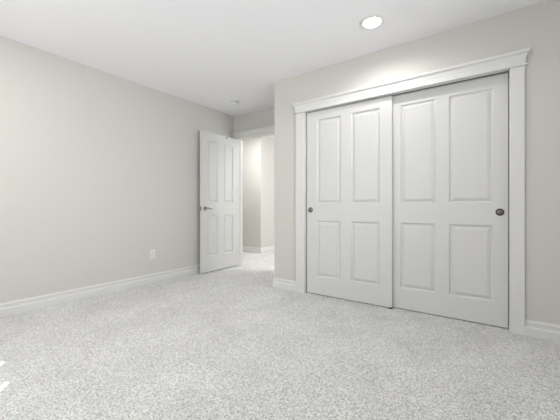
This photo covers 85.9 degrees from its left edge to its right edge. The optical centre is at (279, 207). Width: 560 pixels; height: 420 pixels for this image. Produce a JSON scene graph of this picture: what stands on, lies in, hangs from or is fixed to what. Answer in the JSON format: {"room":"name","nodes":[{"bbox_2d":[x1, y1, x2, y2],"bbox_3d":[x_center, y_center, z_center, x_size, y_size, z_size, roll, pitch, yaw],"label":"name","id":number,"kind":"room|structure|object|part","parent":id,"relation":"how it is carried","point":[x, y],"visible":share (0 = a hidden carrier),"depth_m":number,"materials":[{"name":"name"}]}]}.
{"room":"empty bedroom","nodes":[
{"label":"empty bedroom","id":0,"kind":"room"},
{"bbox_2d":[0,36,232,302],"bbox_3d":[-2.083,-0.270,3.192,0.110,2.440,4.394,0,0,35],"label":"wall","id":1,"kind":"structure","parent":0,"point":[100,170],"depth_m":3.18,"materials":[{"name":"white paint"}]},
{"bbox_2d":[0,264,199,316],"bbox_3d":[-2.002,0.891,3.196,0.018,0.118,4.294,0,0,35],"label":"baseboard","id":2,"kind":"structure","parent":1,"relation":"attached to","point":[41,301],"depth_m":3.16,"materials":[{"name":"white paint"}]},
{"bbox_2d":[150,249,154,258],"bbox_3d":[-1.599,0.588,3.771,0.009,0.116,0.072,0,0,35],"label":"wall outlet","id":3,"kind":"object","parent":1,"relation":"attached to","point":[152,252],"visible":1,"depth_m":3.77,"materials":[{"name":"white plastic"}]},
{"bbox_2d":[243,136,273,247],"bbox_3d":[-0.416,-0.270,8.389,2.609,2.440,3.600,0,0,35],"label":"wall","id":4,"kind":"structure","parent":0,"point":[258,153],"depth_m":6.32,"materials":[{"name":"white paint"}]},
{"bbox_2d":[243,246,273,253],"bbox_3d":[-0.605,0.891,8.022,2.527,0.118,2.818,0,0,35],"label":"baseboard","id":5,"kind":"structure","parent":4,"relation":"attached to","point":[245,248],"depth_m":6.29,"materials":[{"name":"white paint"}]},
{"bbox_2d":[0,0,545,137],"bbox_3d":[0.051,-1.540,4.563,7.800,0.100,9.300,0,0,35],"label":"ceiling","id":6,"kind":"structure","parent":0,"point":[210,54],"depth_m":2.58,"materials":[{"name":"white paint"}]},
{"bbox_2d":[229,100,238,104],"bbox_3d":[-0.646,-1.468,4.242,0.140,0.043,0.140,0,0,35],"label":"smoke detector","id":7,"kind":"object","parent":6,"relation":"attached to","point":[232,102],"visible":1,"depth_m":4.20,"materials":[{"name":"white plastic"}]},
{"bbox_2d":[360,15,384,28],"bbox_3d":[0.741,-1.483,2.420,0.190,0.014,0.190,0,0,35],"label":"recessed light","id":8,"kind":"object","parent":6,"relation":"in","point":[372,21],"visible":1,"depth_m":2.40,"materials":[{"name":"white plastic"}]},
{"bbox_2d":[0,251,559,419],"bbox_3d":[0.051,1.000,4.563,7.800,0.100,9.300,0,0,35],"label":"floor","id":9,"kind":"structure","parent":0,"point":[227,343],"depth_m":1.85,"materials":[{"name":"carpet"}]},
{"bbox_2d":[233,74,508,306],"bbox_3d":[1.132,-0.270,3.668,4.801,2.440,0.105,0,0,35],"label":"wall","id":10,"kind":"structure","parent":0,"point":[265,117],"depth_m":4.62,"materials":[{"name":"white paint"}]},
{"bbox_2d":[200,130,237,272],"bbox_3d":[-0.907,-0.080,4.576,0.142,2.032,0.783,0,0,34],"label":"door","id":11,"kind":"structure","parent":10,"relation":"in","point":[218,153],"depth_m":4.52,"materials":[{"name":"white paint"}]},
{"bbox_2d":[231,125,273,265],"bbox_3d":[-0.338,-0.128,4.683,1.008,2.156,0.154,0,0,35],"label":"trim","id":12,"kind":"structure","parent":10,"relation":"attached to","point":[269,130],"depth_m":4.92,"materials":[{"name":"white paint"}]},
{"bbox_3d":[-0.369,-1.157,4.640,1.008,0.098,0.048,0,0,35],"label":"head casing","id":13,"kind":"part","parent":12,"relation":"part of","materials":[{"name":"white paint"}]},
{"bbox_2d":[274,0,559,324],"bbox_3d":[1.279,-0.270,2.687,3.224,2.440,0.105,0,0,35],"label":"wall","id":14,"kind":"structure","parent":0,"point":[536,26],"depth_m":2.28,"materials":[{"name":"white paint"}]},
{"bbox_2d":[307,96,392,307],"bbox_3d":[0.681,-0.050,3.087,0.912,1.984,0.038,0,0,35],"label":"door","id":15,"kind":"structure","parent":14,"relation":"in","point":[350,147],"depth_m":3.05,"materials":[{"name":"white paint"}]},
{"bbox_2d":[292,47,529,335],"bbox_3d":[1.023,-0.105,2.843,2.057,2.111,0.159,0,0,35],"label":"trim","id":16,"kind":"structure","parent":14,"relation":"attached to","point":[513,63],"depth_m":2.38,"materials":[{"name":"white paint"}]},
{"bbox_3d":[0.226,-0.050,3.358,0.106,2.000,0.020,0,0,35],"label":"casing","id":17,"kind":"part","parent":16,"relation":"part of","materials":[{"name":"white paint"}]},
{"bbox_3d":[0.991,-1.105,2.798,2.057,0.111,0.048,0,0,35],"label":"head casing","id":18,"kind":"part","parent":16,"relation":"part of","materials":[{"name":"white paint"}]},
{"bbox_3d":[1.780,-0.050,2.255,0.085,2.000,0.020,0,0,35],"label":"casing","id":19,"kind":"part","parent":16,"relation":"part of","materials":[{"name":"white paint"}]},
{"bbox_2d":[393,73,507,327],"bbox_3d":[1.413,-0.052,2.617,0.912,1.988,0.038,0,0,35],"label":"door","id":20,"kind":"structure","parent":14,"relation":"in","point":[450,142],"depth_m":2.56,"materials":[{"name":"white paint"}]},
{"bbox_2d":[496,209,502,214],"bbox_3d":[1.732,0.039,2.370,0.044,0.044,0.003,0,0,35],"label":"door knob","id":21,"kind":"object","parent":20,"relation":"on","point":[498,211],"depth_m":2.37,"materials":[{"name":"grey metal"}]},
{"bbox_2d":[525,319,559,341],"bbox_3d":[2.187,0.891,1.967,0.911,0.118,0.018,0,0,35],"label":"baseboard","id":22,"kind":"structure","parent":14,"relation":"attached to","point":[536,329],"depth_m":2.17,"materials":[{"name":"white paint"}]},
{"bbox_3d":[0.213,-0.270,3.882,0.100,2.440,0.610,0,0,35],"label":"wall","id":23,"kind":"structure","parent":0,"visible":0},
{"bbox_2d":[272,277,295,291],"bbox_3d":[0.256,0.891,3.776,0.330,0.118,0.733,0,0,35],"label":"baseboard","id":24,"kind":"structure","parent":23,"relation":"attached to","point":[280,283],"depth_m":3.48,"materials":[{"name":"white paint"}]}
]}

